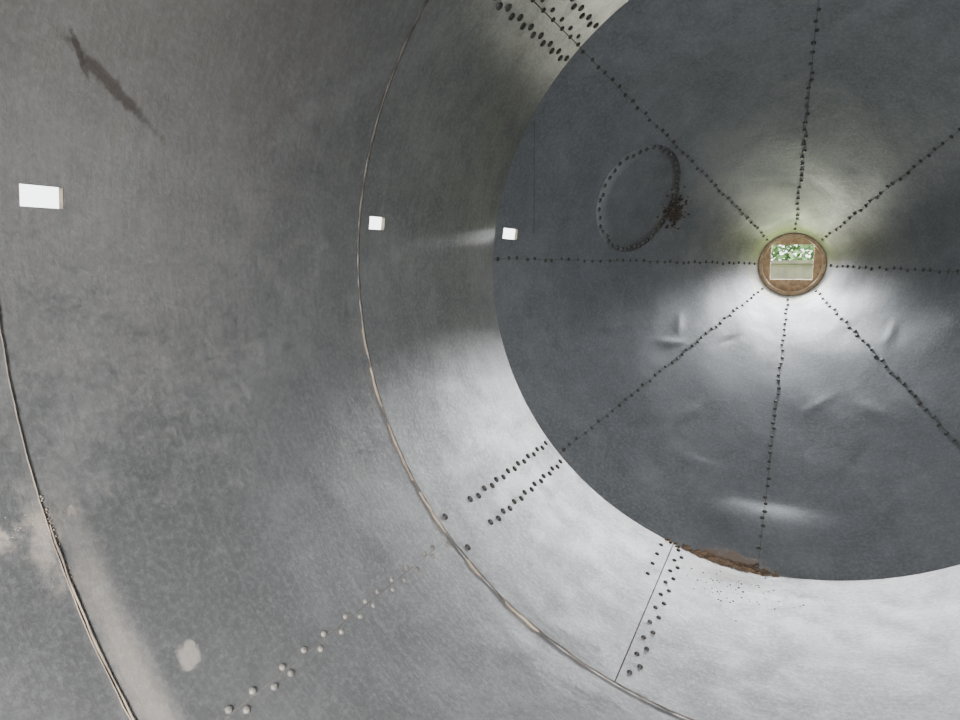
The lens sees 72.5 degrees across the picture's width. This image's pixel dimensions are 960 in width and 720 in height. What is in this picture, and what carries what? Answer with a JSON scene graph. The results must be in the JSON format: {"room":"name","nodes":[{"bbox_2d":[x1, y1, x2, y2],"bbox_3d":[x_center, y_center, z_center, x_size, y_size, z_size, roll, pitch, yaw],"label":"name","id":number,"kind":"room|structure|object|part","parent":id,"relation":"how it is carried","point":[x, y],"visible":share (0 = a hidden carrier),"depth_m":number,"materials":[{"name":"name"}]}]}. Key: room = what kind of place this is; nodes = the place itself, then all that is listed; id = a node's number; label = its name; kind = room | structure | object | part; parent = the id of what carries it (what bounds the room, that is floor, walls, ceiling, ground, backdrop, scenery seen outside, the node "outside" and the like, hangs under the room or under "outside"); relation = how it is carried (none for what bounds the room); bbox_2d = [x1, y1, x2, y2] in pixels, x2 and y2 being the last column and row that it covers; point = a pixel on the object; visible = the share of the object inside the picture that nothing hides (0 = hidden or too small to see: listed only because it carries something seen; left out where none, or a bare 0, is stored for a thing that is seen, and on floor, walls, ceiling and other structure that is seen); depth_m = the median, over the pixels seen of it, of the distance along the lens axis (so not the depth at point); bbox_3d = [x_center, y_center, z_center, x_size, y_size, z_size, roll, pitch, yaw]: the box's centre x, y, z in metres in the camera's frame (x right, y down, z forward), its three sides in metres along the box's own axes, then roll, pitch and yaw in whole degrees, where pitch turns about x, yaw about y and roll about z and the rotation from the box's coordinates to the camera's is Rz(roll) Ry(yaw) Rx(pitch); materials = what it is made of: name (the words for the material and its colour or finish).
{"room":"metal storage tank","nodes":[
{"label":"metal storage tank","id":0,"kind":"room"},
{"label":"ground","id":1,"kind":"structure","parent":0,"visible":0},
{"bbox_2d":[0,0,959,719],"bbox_3d":[0.733,0.084,1.609,2.856,3.428,7.399,4,10,25],"label":"silo","id":2,"kind":"object","parent":1,"relation":"on","point":[267,452],"visible":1,"depth_m":2.38,"materials":[{"name":"grey metal"}]},
{"bbox_3d":[0.967,-0.940,3.857,0.649,0.601,0.245,-6,10,-35],"label":"patch plate","id":3,"kind":"part","parent":2,"relation":"part of","materials":[{"name":"metal"}]},
{"bbox_3d":[2.311,-0.708,4.853,0.510,0.510,0.035,4,10,25],"label":"apex hatch plate","id":4,"kind":"part","parent":2,"relation":"part of","materials":[{"name":"brown metal"}]},
{"bbox_2d":[770,260,813,278],"bbox_3d":[4.143,-0.317,8.798,2.500,2.020,0.350,4,10,25],"label":"wall","id":5,"kind":"structure","parent":1,"relation":"on","point":[780,269],"depth_m":8.59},
{"bbox_2d":[771,245,814,259],"bbox_3d":[5.105,-1.629,10.665,8.144,4.081,4.022,4,10,25],"label":"hedge","id":6,"kind":"object","parent":1,"relation":"on","point":[775,252],"visible":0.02,"depth_m":10.45,"materials":[{"name":"green plant"}]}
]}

